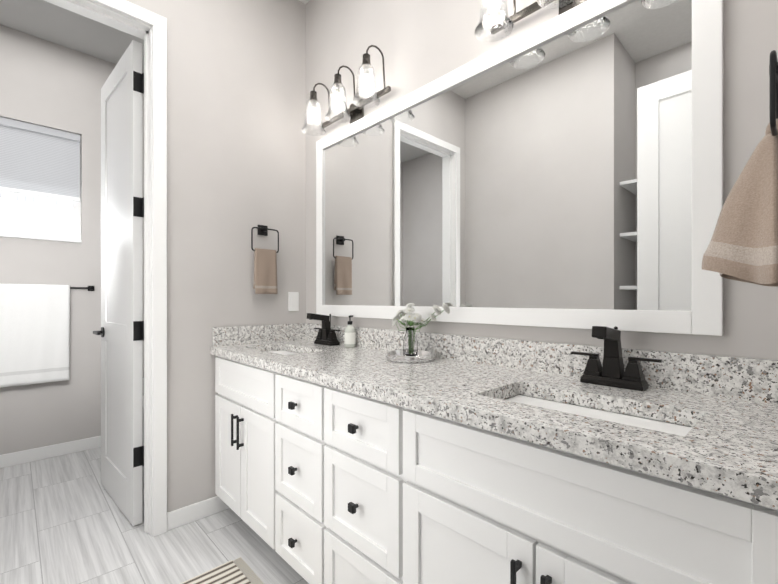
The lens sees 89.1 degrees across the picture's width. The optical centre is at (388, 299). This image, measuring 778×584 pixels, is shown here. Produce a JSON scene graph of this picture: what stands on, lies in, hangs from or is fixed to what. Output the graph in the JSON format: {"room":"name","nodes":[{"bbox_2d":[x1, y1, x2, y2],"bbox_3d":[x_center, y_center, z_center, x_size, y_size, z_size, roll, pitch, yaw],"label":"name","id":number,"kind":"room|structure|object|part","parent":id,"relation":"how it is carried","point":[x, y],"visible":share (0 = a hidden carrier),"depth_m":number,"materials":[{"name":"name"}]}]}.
{"room":"bathroom","nodes":[
{"label":"bathroom","id":0,"kind":"room"},
{"bbox_2d":[0,25,143,454],"bbox_3d":[-2.648,-0.375,2.897,2.600,3.090,0.120,0,0,-44],"label":"wall","id":1,"kind":"structure","parent":0,"point":[46,83],"depth_m":2.99,"materials":[{"name":"paint"}]},
{"bbox_2d":[0,141,81,242],"bbox_3d":[-2.741,-0.863,2.787,0.900,0.845,0.130,0,0,-44],"label":"window","id":2,"kind":"structure","parent":1,"relation":"in","point":[23,216],"depth_m":2.96,"materials":[{"name":"white glass"}]},
{"bbox_3d":[-2.771,-0.863,2.818,0.810,0.755,0.004,0,0,-44],"label":"window glass pane","id":3,"kind":"part","parent":2,"relation":"part of","materials":[{"name":"white glass"}]},
{"bbox_2d":[0,117,80,201],"bbox_3d":[-2.733,-1.026,2.778,0.888,0.511,0.046,0,0,-44],"label":"window blind","id":4,"kind":"object","parent":2,"relation":"attached to","point":[38,160],"visible":0.96,"depth_m":2.91,"materials":[{"name":"white fabric"}]},
{"bbox_2d":[0,284,93,387],"bbox_3d":[-2.536,0.244,2.866,0.652,0.712,0.076,0,0,-44],"label":"towel bar","id":5,"kind":"object","parent":1,"relation":"attached to","point":[34,331],"visible":1,"depth_m":2.82,"materials":[{"name":"black"}]},
{"bbox_2d":[0,436,100,467],"bbox_3d":[-2.601,1.125,2.848,2.598,0.090,0.013,0,0,-44],"label":"baseboard","id":6,"kind":"structure","parent":1,"relation":"attached to","point":[28,455],"depth_m":2.91,"materials":[{"name":"white paint"}]},
{"bbox_2d":[0,0,143,72],"bbox_3d":[-2.331,-1.960,2.563,3.200,0.080,2.340,0,0,-44],"label":"ceiling","id":7,"kind":"structure","parent":0,"point":[47,21],"depth_m":2.79,"materials":[{"name":"grey paint"}]},
{"bbox_2d":[0,447,308,583],"bbox_3d":[-1.069,1.200,1.238,3.200,0.060,6.000,0,0,-44],"label":"floor","id":8,"kind":"structure","parent":0,"point":[64,519],"depth_m":1.93,"materials":[{"name":"tile"}]},
{"bbox_2d":[180,557,263,583],"bbox_3d":[-0.620,1.165,1.238,0.690,0.008,0.880,0,0,-44],"label":"rug","id":9,"kind":"object","parent":8,"relation":"on","point":[229,572],"visible":1,"depth_m":1.66,"materials":[{"name":"fabric"}]},
{"bbox_2d":[210,343,777,583],"bbox_3d":[0.011,0.733,1.542,0.608,0.875,2.244,0,0,-44],"label":"bathroom vanity","id":10,"kind":"object","parent":8,"relation":"on","point":[460,459],"depth_m":0.97,"materials":[{"name":"white wood"}]},
{"bbox_2d":[307,313,340,345],"bbox_3d":[-0.390,0.164,2.230,0.154,0.181,0.244,0,0,-44],"label":"faucet","id":11,"kind":"object","parent":10,"relation":"on","point":[326,334],"visible":0.98,"depth_m":2.23,"materials":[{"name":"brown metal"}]},
{"bbox_2d":[344,315,355,347],"bbox_3d":[-0.210,0.169,2.133,0.061,0.170,0.064,0,0,16],"label":"soap dispenser","id":12,"kind":"object","parent":10,"relation":"on","point":[349,336],"visible":1,"depth_m":2.11,"materials":[{"name":"white"}]},
{"bbox_2d":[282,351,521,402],"bbox_3d":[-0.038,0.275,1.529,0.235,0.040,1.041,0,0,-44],"label":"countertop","id":13,"kind":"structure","parent":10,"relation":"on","point":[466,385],"depth_m":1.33,"materials":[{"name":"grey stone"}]},
{"bbox_2d":[387,303,449,362],"bbox_3d":[0.108,0.133,1.677,0.204,0.243,0.289,0,0,-44],"label":"vase","id":14,"kind":"object","parent":13,"relation":"on","point":[410,352],"visible":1,"depth_m":1.66,"materials":[{"name":"clear glass"}]},
{"bbox_2d":[505,395,692,427],"bbox_3d":[0.479,0.372,0.986,0.259,0.152,0.484,0,0,-44],"label":"sink","id":15,"kind":"object","parent":13,"relation":"in","point":[598,411],"depth_m":1.03,"materials":[{"name":"white ceramic"}]},
{"bbox_2d":[571,326,661,390],"bbox_3d":[0.638,0.164,1.150,0.154,0.181,0.244,0,0,-44],"label":"faucet","id":16,"kind":"object","parent":10,"relation":"on","point":[611,372],"visible":1,"depth_m":1.16,"materials":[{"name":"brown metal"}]},
{"bbox_2d":[126,0,305,511],"bbox_3d":[-1.524,-0.375,1.716,2.600,3.090,0.120,0,0,-44],"label":"wall","id":17,"kind":"structure","parent":0,"point":[236,111],"depth_m":2.19,"materials":[{"name":"paint"}]},
{"bbox_2d":[44,0,166,536],"bbox_3d":[-1.484,-0.124,1.754,0.856,2.588,0.164,0,0,-44],"label":"door frame","id":18,"kind":"structure","parent":17,"relation":"attached to","point":[157,22],"depth_m":1.97,"materials":[{"name":"white paint"}]},
{"bbox_2d":[93,40,143,525],"bbox_3d":[-1.548,-0.087,2.274,0.716,2.497,0.148,0,0,43],"label":"bathroom door","id":19,"kind":"structure","parent":17,"relation":"in","point":[121,332],"depth_m":2.17,"materials":[{"name":"white wood"}]},
{"bbox_2d":[167,496,229,530],"bbox_3d":[-0.832,1.125,2.281,0.815,0.090,0.013,0,0,-44],"label":"baseboard","id":20,"kind":"structure","parent":17,"relation":"attached to","point":[179,517],"depth_m":2.08,"materials":[{"name":"white paint"}]},
{"bbox_2d":[251,225,278,293],"bbox_3d":[-0.736,-0.240,2.338,0.173,0.411,0.062,0,0,-44],"label":"towel ring","id":21,"kind":"object","parent":17,"relation":"attached to","point":[265,272],"visible":1,"depth_m":2.32,"materials":[{"name":"black"}]},
{"bbox_2d":[253,248,277,293],"bbox_3d":[-0.728,-0.167,2.330,0.136,0.266,0.040,0,0,-44],"label":"towel","id":22,"kind":"object","parent":21,"relation":"hanging from","point":[265,260],"depth_m":2.31,"materials":[{"name":"beige fabric"}]},
{"bbox_2d":[288,292,298,310],"bbox_3d":[-0.604,0.010,2.502,0.072,0.120,0.007,0,0,-44],"label":"outlet","id":23,"kind":"object","parent":17,"relation":"attached to","point":[293,301],"visible":1,"depth_m":2.50,"materials":[{"name":"white plastic"}]},
{"bbox_2d":[306,0,558,323],"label":"wall","id":24,"kind":"structure","parent":0,"point":[419,43],"depth_m":2.03,"materials":[{"name":"paint"}]},
{"bbox_2d":[301,45,390,135],"bbox_3d":[-0.246,-1.106,2.109,0.202,0.286,0.602,0,0,-44],"label":"sconce","id":25,"kind":"object","parent":24,"relation":"attached to","point":[355,110],"visible":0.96,"depth_m":2.08,"materials":[{"name":"clear glass"}]},
{"bbox_3d":[-0.270,-1.048,2.086,0.136,0.170,0.602,0,0,-44],"label":"lamp shade","id":26,"kind":"part","parent":25,"relation":"part of","materials":[{"name":"clear glass"}]},
{"bbox_2d":[316,0,722,335],"bbox_3d":[0.223,-0.440,1.746,0.024,1.070,1.925,0,0,-44],"label":"mirror","id":27,"kind":"object","parent":24,"relation":"attached to","point":[564,170],"visible":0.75,"depth_m":1.38,"materials":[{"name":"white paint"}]},
{"bbox_2d":[475,0,586,41],"bbox_3d":[0.559,-1.106,1.263,0.202,0.286,0.602,0,0,-44],"label":"sconce","id":28,"kind":"object","parent":24,"relation":"attached to","point":[506,23],"visible":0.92,"depth_m":1.41,"materials":[{"name":"clear glass"}]},
{"bbox_2d":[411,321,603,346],"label":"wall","id":29,"kind":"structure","parent":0,"point":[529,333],"depth_m":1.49,"materials":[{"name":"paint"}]},
{"bbox_2d":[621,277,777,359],"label":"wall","id":30,"kind":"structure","parent":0,"point":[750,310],"depth_m":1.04,"materials":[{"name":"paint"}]},
{"bbox_2d":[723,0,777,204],"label":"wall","id":31,"kind":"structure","parent":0,"point":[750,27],"depth_m":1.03,"materials":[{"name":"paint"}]},
{"bbox_3d":[0.218,-0.375,0.102,2.300,3.090,0.120,0,0,-44],"label":"wall","id":32,"kind":"structure","parent":0,"visible":0},
{"bbox_2d":[702,50,777,286],"bbox_3d":[0.728,-0.254,0.784,0.269,0.452,0.162,0,0,-44],"label":"towel ring","id":33,"kind":"object","parent":32,"relation":"attached to","point":[743,245],"visible":1,"depth_m":0.75,"materials":[{"name":"black"}]}
]}

